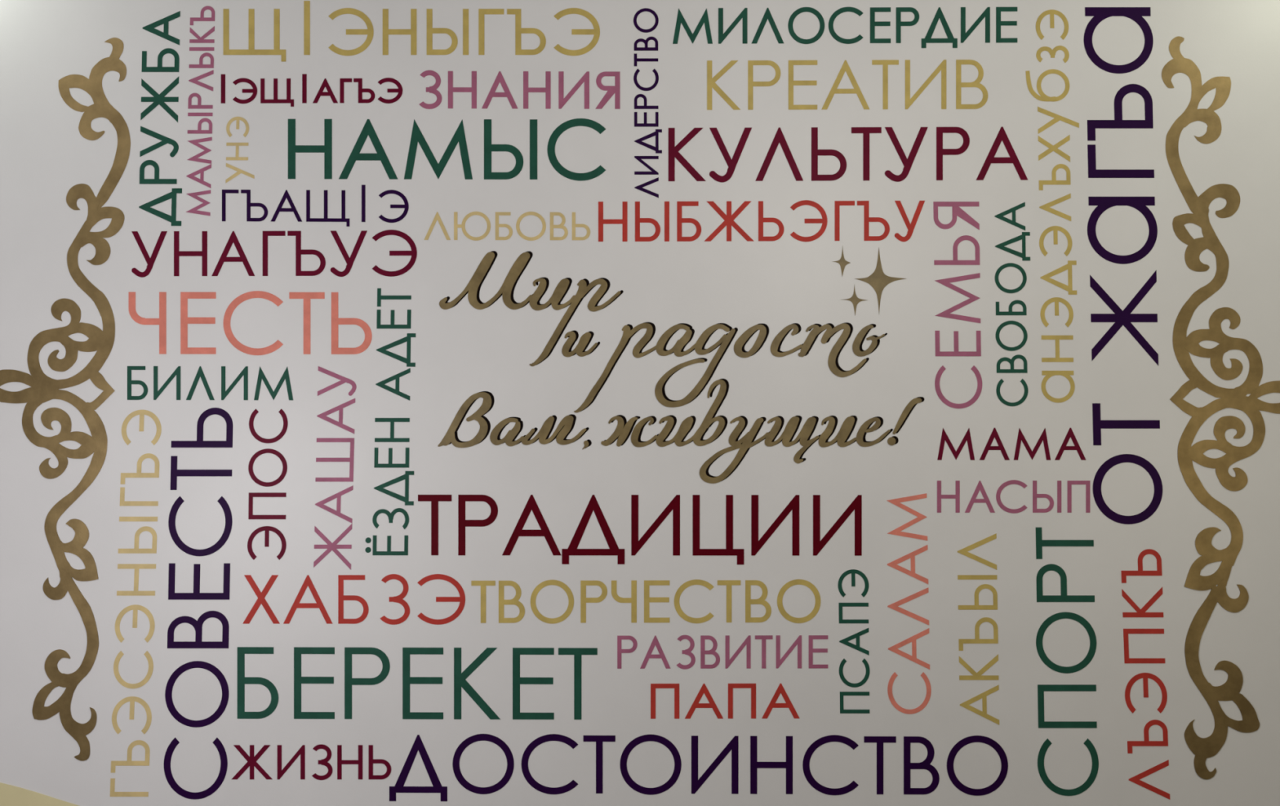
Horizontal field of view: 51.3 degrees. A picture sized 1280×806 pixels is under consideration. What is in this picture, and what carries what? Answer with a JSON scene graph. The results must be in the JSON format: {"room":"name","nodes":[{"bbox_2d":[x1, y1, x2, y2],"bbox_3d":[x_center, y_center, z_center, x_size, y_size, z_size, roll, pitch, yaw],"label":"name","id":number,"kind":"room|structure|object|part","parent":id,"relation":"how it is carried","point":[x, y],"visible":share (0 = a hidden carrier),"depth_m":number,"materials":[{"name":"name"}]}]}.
{"room":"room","nodes":[
{"label":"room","id":0,"kind":"room"},
{"bbox_2d":[0,0,1279,805],"bbox_3d":[0.000,-0.599,5.134,9.200,5.000,0.200,0,-3,0],"label":"wall","id":1,"kind":"structure","parent":0,"point":[459,352],"depth_m":5.01,"materials":[{"name":"paint"}]},
{"bbox_2d":[0,782,78,805],"bbox_3d":[-2.161,1.515,4.932,1.713,0.540,0.003,0,-3,0],"label":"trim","id":2,"kind":"structure","parent":1,"relation":"attached to","point":[10,795],"depth_m":4.93,"materials":[{"name":"yellow paint"}]},
{"bbox_2d":[0,37,130,760],"bbox_3d":[-2.208,-0.032,5.005,0.556,2.718,0.004,0,-3,0],"label":"scroll ornament","id":3,"kind":"object","parent":1,"relation":"attached to","point":[43,388],"visible":1,"depth_m":5.01,"materials":[{"name":"brown metal"}]},
{"bbox_3d":[-2.125,0.307,4.990,0.257,0.732,0.002,0,-3,0],"label":"stem","id":4,"kind":"part","parent":3,"relation":"part of","materials":[{"name":"brown metal"}]},
{"bbox_3d":[-2.086,1.148,4.949,0.138,0.211,0.004,0,-3,0],"label":"stem","id":5,"kind":"part","parent":3,"relation":"part of","materials":[{"name":"brown metal"}]},
{"bbox_3d":[-2.089,0.839,4.964,0.151,0.432,0.003,0,-3,0],"label":"stem","id":6,"kind":"part","parent":3,"relation":"part of","materials":[{"name":"brown metal"}]},
{"bbox_3d":[-2.115,-0.394,5.023,0.278,0.697,0.002,0,-3,0],"label":"stem","id":7,"kind":"part","parent":3,"relation":"part of","materials":[{"name":"brown metal"}]},
{"bbox_3d":[-2.011,-1.013,5.053,0.162,0.605,0.001,0,-3,0],"label":"stem","id":8,"kind":"part","parent":3,"relation":"part of","materials":[{"name":"brown metal"}]},
{"bbox_2d":[110,409,161,796],"bbox_3d":[-1.879,0.741,4.970,0.167,1.434,0.001,0,-3,0],"label":"painted word","id":9,"kind":"object","parent":1,"relation":"attached to","point":[141,412],"visible":1,"depth_m":4.97,"materials":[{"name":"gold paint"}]},
{"bbox_2d":[138,10,182,226],"bbox_3d":[-1.813,-1.081,5.056,0.162,0.825,0.001,0,-3,0],"label":"painted word","id":10,"kind":"object","parent":1,"relation":"attached to","point":[158,99],"visible":1,"depth_m":5.06,"materials":[{"name":"green paint"}]},
{"bbox_2d":[164,407,232,799],"bbox_3d":[-1.645,0.742,4.970,0.241,1.451,0.001,0,-3,0],"label":"painted word","id":11,"kind":"object","parent":1,"relation":"attached to","point":[197,624],"visible":1,"depth_m":4.97,"materials":[{"name":"purple paint"}]},
{"bbox_2d":[185,5,214,215],"bbox_3d":[-1.667,-1.109,5.057,0.099,0.806,0.001,0,-3,0],"label":"painted word","id":12,"kind":"object","parent":1,"relation":"attached to","point":[200,39],"visible":1,"depth_m":5.06,"materials":[{"name":"paint"}]},
{"bbox_2d":[127,365,293,399],"bbox_3d":[-1.614,-0.075,5.008,0.626,0.129,0.001,0,-3,0],"label":"painted word","id":13,"kind":"object","parent":1,"relation":"attached to","point":[200,373],"visible":1,"depth_m":5.01,"materials":[{"name":"green paint"}]},
{"bbox_2d":[225,116,254,182],"bbox_3d":[-1.514,-0.959,5.050,0.109,0.255,0.001,0,-3,0],"label":"painted word","id":14,"kind":"object","parent":1,"relation":"attached to","point":[237,118],"visible":1,"depth_m":5.05,"materials":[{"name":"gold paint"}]},
{"bbox_2d":[128,290,372,355],"bbox_3d":[-1.468,-0.301,5.019,0.919,0.244,0.001,0,-3,0],"label":"painted word","id":15,"kind":"object","parent":1,"relation":"attached to","point":[185,320],"visible":1,"depth_m":5.02,"materials":[{"name":"pink paint"}]},
{"bbox_2d":[247,408,288,559],"bbox_3d":[-1.394,0.304,4.990,0.146,0.566,0.001,0,-3,0],"label":"painted word","id":16,"kind":"object","parent":1,"relation":"attached to","point":[266,528],"visible":1,"depth_m":4.99,"materials":[{"name":"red paint"}]},
{"bbox_2d":[131,229,417,277],"bbox_3d":[-1.381,-0.564,5.031,1.078,0.181,0.001,0,-3,0],"label":"painted word","id":17,"kind":"object","parent":1,"relation":"attached to","point":[233,238],"visible":1,"depth_m":5.03,"materials":[{"name":"red paint"}]},
{"bbox_2d":[231,744,391,779],"bbox_3d":[-1.218,1.331,4.942,0.592,0.131,0.001,0,-3,0],"label":"painted word","id":18,"kind":"object","parent":1,"relation":"attached to","point":[251,760],"visible":1,"depth_m":4.94,"materials":[{"name":"red paint"}]},
{"bbox_2d":[221,74,402,106],"bbox_3d":[-1.246,-1.186,5.061,0.691,0.125,0.001,0,-3,0],"label":"painted word","id":19,"kind":"object","parent":1,"relation":"attached to","point":[325,83],"visible":1,"depth_m":5.06,"materials":[{"name":"red paint"}]},
{"bbox_2d":[222,184,408,226],"bbox_3d":[-1.228,-0.746,5.040,0.707,0.159,0.001,0,-3,0],"label":"painted word","id":20,"kind":"object","parent":1,"relation":"attached to","point":[286,195],"visible":1,"depth_m":5.04,"materials":[{"name":"purple paint"}]},
{"bbox_2d":[313,365,356,569],"bbox_3d":[-1.142,0.242,4.993,0.153,0.763,0.001,0,-3,0],"label":"painted word","id":21,"kind":"object","parent":1,"relation":"attached to","point":[331,546],"visible":1,"depth_m":4.99,"materials":[{"name":"paint"}]},
{"bbox_2d":[242,573,465,624],"bbox_3d":[-1.066,0.732,4.970,0.829,0.188,0.001,0,-3,0],"label":"painted word","id":22,"kind":"object","parent":1,"relation":"attached to","point":[308,582],"visible":1,"depth_m":4.97,"materials":[{"name":"red paint"}]},
{"bbox_2d":[364,288,415,555],"bbox_3d":[-0.935,0.068,5.002,0.182,1.002,0.001,0,-3,0],"label":"painted word","id":23,"kind":"object","parent":1,"relation":"attached to","point":[407,339],"visible":1,"depth_m":5.00,"materials":[{"name":"green paint"}]},
{"bbox_2d":[222,0,599,61],"bbox_3d":[-0.869,-1.414,5.072,1.434,0.234,0.001,0,-3,0],"label":"painted word","id":24,"kind":"object","parent":1,"relation":"attached to","point":[430,30],"visible":1,"depth_m":5.07,"materials":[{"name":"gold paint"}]},
{"bbox_2d":[237,646,597,719],"bbox_3d":[-0.829,1.042,4.956,1.340,0.268,0.001,0,-3,0],"label":"painted word","id":25,"kind":"object","parent":1,"relation":"attached to","point":[460,677],"visible":1,"depth_m":4.96,"materials":[{"name":"green paint"}]},
{"bbox_2d":[288,118,605,180],"bbox_3d":[-0.732,-0.960,5.050,1.206,0.239,0.001,0,-3,0],"label":"painted word","id":26,"kind":"object","parent":1,"relation":"attached to","point":[459,136],"visible":1,"depth_m":5.05,"materials":[{"name":"green paint"}]},
{"bbox_2d":[423,211,590,240],"bbox_3d":[-0.502,-0.668,5.036,0.628,0.111,0.001,0,-3,0],"label":"painted word","id":27,"kind":"object","parent":1,"relation":"attached to","point":[437,216],"visible":1,"depth_m":5.04,"materials":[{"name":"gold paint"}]},
{"bbox_2d":[437,391,591,448],"bbox_3d":[-0.470,0.065,5.001,0.576,0.219,0.002,0,-3,0],"label":"script word","id":28,"kind":"object","parent":1,"relation":"attached to","point":[566,425],"visible":1,"depth_m":5.00,"materials":[{"name":"brown metal"}]},
{"bbox_2d":[418,70,619,108],"bbox_3d":[-0.457,-1.189,5.061,0.763,0.149,0.001,0,-3,0],"label":"painted word","id":29,"kind":"object","parent":1,"relation":"attached to","point":[615,89],"visible":1,"depth_m":5.06,"materials":[{"name":"paint"}]},
{"bbox_2d":[439,250,623,365],"bbox_3d":[-0.410,-0.356,5.021,0.694,0.436,0.002,0,-3,0],"label":"script word","id":30,"kind":"object","parent":1,"relation":"attached to","point":[506,291],"visible":1,"depth_m":5.02,"materials":[{"name":"brown metal"}]},
{"bbox_2d":[561,329,599,356],"bbox_3d":[-0.222,-0.223,5.015,0.144,0.101,0.002,0,-3,0],"label":"script word","id":31,"kind":"object","parent":1,"relation":"attached to","point":[584,340],"visible":1,"depth_m":5.01,"materials":[{"name":"brown metal"}]},
{"bbox_2d":[417,494,862,564],"bbox_3d":[-0.001,0.473,4.982,1.660,0.261,0.001,0,-3,0],"label":"painted word","id":32,"kind":"object","parent":1,"relation":"attached to","point":[856,504],"visible":1,"depth_m":4.98,"materials":[{"name":"paint"}]},
{"bbox_2d":[471,578,820,623],"bbox_3d":[0.022,0.740,4.970,1.303,0.165,0.001,0,-3,0],"label":"painted word","id":33,"kind":"object","parent":1,"relation":"attached to","point":[584,599],"visible":1,"depth_m":4.97,"materials":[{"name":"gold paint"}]},
{"bbox_2d":[633,8,662,197],"bbox_3d":[0.029,-1.139,5.059,0.108,0.728,0.001,0,-3,0],"label":"painted word","id":34,"kind":"object","parent":1,"relation":"attached to","point":[655,133],"visible":1,"depth_m":5.06,"materials":[{"name":"purple paint"}]},
{"bbox_2d":[389,733,1008,800],"bbox_3d":[0.218,1.351,4.941,2.292,0.247,0.001,0,-3,0],"label":"painted word","id":35,"kind":"object","parent":1,"relation":"attached to","point":[418,744],"visible":1,"depth_m":4.94,"materials":[{"name":"purple paint"}]},
{"bbox_2d":[617,635,827,669],"bbox_3d":[0.308,0.927,4.961,0.784,0.127,0.001,0,-3,0],"label":"painted word","id":36,"kind":"object","parent":1,"relation":"attached to","point":[748,641],"visible":1,"depth_m":4.96,"materials":[{"name":"paint"}]},
{"bbox_2d":[650,683,799,718],"bbox_3d":[0.316,1.107,4.953,0.553,0.130,0.001,0,-3,0],"label":"painted word","id":37,"kind":"object","parent":1,"relation":"attached to","point":[704,689],"visible":1,"depth_m":4.95,"materials":[{"name":"red paint"}]},
{"bbox_2d":[573,321,887,412],"bbox_3d":[0.341,-0.134,5.010,1.179,0.342,0.003,0,-3,0],"label":"script word","id":38,"kind":"object","parent":1,"relation":"attached to","point":[725,341],"visible":1,"depth_m":5.01,"materials":[{"name":"brown metal"}]},
{"bbox_2d":[598,200,924,241],"bbox_3d":[0.460,-0.688,5.037,1.235,0.158,0.001,0,-3,0],"label":"painted word","id":39,"kind":"object","parent":1,"relation":"attached to","point":[728,219],"visible":1,"depth_m":5.04,"materials":[{"name":"red paint"}]},
{"bbox_2d":[600,378,924,483],"bbox_3d":[0.461,0.105,4.999,1.214,0.394,0.003,0,-3,0],"label":"script word","id":40,"kind":"object","parent":1,"relation":"attached to","point":[624,428],"visible":1,"depth_m":5.00,"materials":[{"name":"brown metal"}]},
{"bbox_2d":[831,248,850,275],"bbox_3d":[0.759,-0.535,5.030,0.072,0.120,0.001,0,-3,0],"label":"star","id":41,"kind":"object","parent":1,"relation":"attached to","point":[842,262],"visible":1,"depth_m":5.03,"materials":[{"name":"brown metal"}]},
{"bbox_2d":[672,6,1017,48],"bbox_3d":[0.780,-1.429,5.072,1.312,0.159,0.001,0,-3,0],"label":"painted word","id":42,"kind":"object","parent":1,"relation":"attached to","point":[680,19],"visible":1,"depth_m":5.07,"materials":[{"name":"green paint"}]},
{"bbox_2d":[706,59,987,110],"bbox_3d":[0.787,-1.208,5.062,1.067,0.193,0.001,0,-3,0],"label":"painted word","id":43,"kind":"object","parent":1,"relation":"attached to","point":[711,83],"visible":1,"depth_m":5.06,"materials":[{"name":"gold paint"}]},
{"bbox_2d":[668,126,1027,182],"bbox_3d":[0.788,-0.941,5.049,1.361,0.213,0.001,0,-3,0],"label":"painted word","id":44,"kind":"object","parent":1,"relation":"attached to","point":[673,153],"visible":1,"depth_m":5.05,"materials":[{"name":"red paint"}]},
{"bbox_2d":[837,568,870,713],"bbox_3d":[0.796,0.887,4.963,0.116,0.532,0.001,0,-3,0],"label":"painted word","id":45,"kind":"object","parent":1,"relation":"attached to","point":[845,641],"visible":1,"depth_m":4.96,"materials":[{"name":"green paint"}]},
{"bbox_2d":[842,286,867,315],"bbox_3d":[0.807,-0.388,5.023,0.104,0.122,0.001,0,-3,0],"label":"star","id":46,"kind":"object","parent":1,"relation":"attached to","point":[854,299],"visible":1,"depth_m":5.02,"materials":[{"name":"brown metal"}]},
{"bbox_2d":[854,247,905,310],"bbox_3d":[0.908,-0.461,5.027,0.200,0.257,0.001,0,-3,0],"label":"star","id":47,"kind":"object","parent":1,"relation":"attached to","point":[878,280],"visible":1,"depth_m":5.03,"materials":[{"name":"brown metal"}]},
{"bbox_2d":[887,493,931,714],"bbox_3d":[1.001,0.746,4.970,0.162,0.818,0.001,0,-3,0],"label":"painted word","id":48,"kind":"object","parent":1,"relation":"attached to","point":[896,531],"visible":1,"depth_m":4.97,"materials":[{"name":"pink paint"}]},
{"bbox_2d":[933,201,982,408],"bbox_3d":[1.197,-0.370,5.022,0.178,0.783,0.001,0,-3,0],"label":"painted word","id":49,"kind":"object","parent":1,"relation":"attached to","point":[957,211],"visible":1,"depth_m":5.02,"materials":[{"name":"paint"}]},
{"bbox_2d":[957,533,999,724],"bbox_3d":[1.259,0.841,4.965,0.149,0.709,0.001,0,-3,0],"label":"painted word","id":50,"kind":"object","parent":1,"relation":"attached to","point":[975,676],"visible":1,"depth_m":4.96,"materials":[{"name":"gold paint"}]},
{"bbox_2d":[937,427,1085,459],"bbox_3d":[1.393,0.153,4.998,0.557,0.121,0.001,0,-3,0],"label":"painted word","id":51,"kind":"object","parent":1,"relation":"attached to","point":[994,433],"visible":1,"depth_m":5.00,"materials":[{"name":"red paint"}]},
{"bbox_2d":[994,201,1030,406],"bbox_3d":[1.405,-0.374,5.022,0.135,0.773,0.001,0,-3,0],"label":"painted word","id":52,"kind":"object","parent":1,"relation":"attached to","point":[1000,215],"visible":1,"depth_m":5.02,"materials":[{"name":"green paint"}]},
{"bbox_2d":[937,480,1089,513],"bbox_3d":[1.398,0.350,4.988,0.574,0.124,0.001,0,-3,0],"label":"painted word","id":53,"kind":"object","parent":1,"relation":"attached to","point":[980,486],"visible":1,"depth_m":4.99,"materials":[{"name":"paint"}]},
{"bbox_2d":[1025,9,1079,402],"bbox_3d":[1.565,-0.749,5.040,0.200,1.498,0.001,0,-3,0],"label":"painted word","id":54,"kind":"object","parent":1,"relation":"attached to","point":[1043,97],"visible":1,"depth_m":5.04,"materials":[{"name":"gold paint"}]},
{"bbox_2d":[1035,527,1098,795],"bbox_3d":[1.587,0.960,4.960,0.227,0.992,0.001,0,-3,0],"label":"painted word","id":55,"kind":"object","parent":1,"relation":"attached to","point":[1040,543],"visible":1,"depth_m":4.96,"materials":[{"name":"green paint"}]},
{"bbox_2d":[1084,7,1162,524],"bbox_3d":[1.821,-0.526,5.030,0.269,1.962,0.001,0,-3,0],"label":"painted word","id":56,"kind":"object","parent":1,"relation":"attached to","point":[1120,317],"visible":1,"depth_m":5.04,"materials":[{"name":"purple paint"}]},
{"bbox_2d":[1120,548,1169,799],"bbox_3d":[1.879,1.007,4.957,0.167,0.924,0.001,0,-3,0],"label":"painted word","id":57,"kind":"object","parent":1,"relation":"attached to","point":[1141,612],"visible":1,"depth_m":4.96,"materials":[{"name":"red paint"}]},
{"bbox_2d":[1161,35,1279,779],"bbox_3d":[2.245,-0.001,5.003,0.529,2.791,0.004,0,-3,0],"label":"scroll ornament","id":58,"kind":"object","parent":1,"relation":"attached to","point":[1236,397],"visible":1,"depth_m":5.00,"materials":[{"name":"brown metal"}]},
{"bbox_3d":[2.063,-1.011,5.053,0.164,0.602,0.001,0,-3,0],"label":"stem","id":59,"kind":"part","parent":58,"relation":"part of","materials":[{"name":"brown metal"}]},
{"bbox_3d":[2.100,0.994,4.957,0.162,0.644,0.003,0,-3,0],"label":"stem","id":60,"kind":"part","parent":58,"relation":"part of","materials":[{"name":"brown metal"}]},
{"bbox_3d":[2.147,-0.390,5.023,0.287,0.743,0.002,0,-3,0],"label":"stem","id":61,"kind":"part","parent":58,"relation":"part of","materials":[{"name":"brown metal"}]},
{"bbox_3d":[2.152,0.331,4.989,0.276,0.722,0.002,0,-3,0],"label":"stem","id":62,"kind":"part","parent":58,"relation":"part of","materials":[{"name":"brown metal"}]}
]}

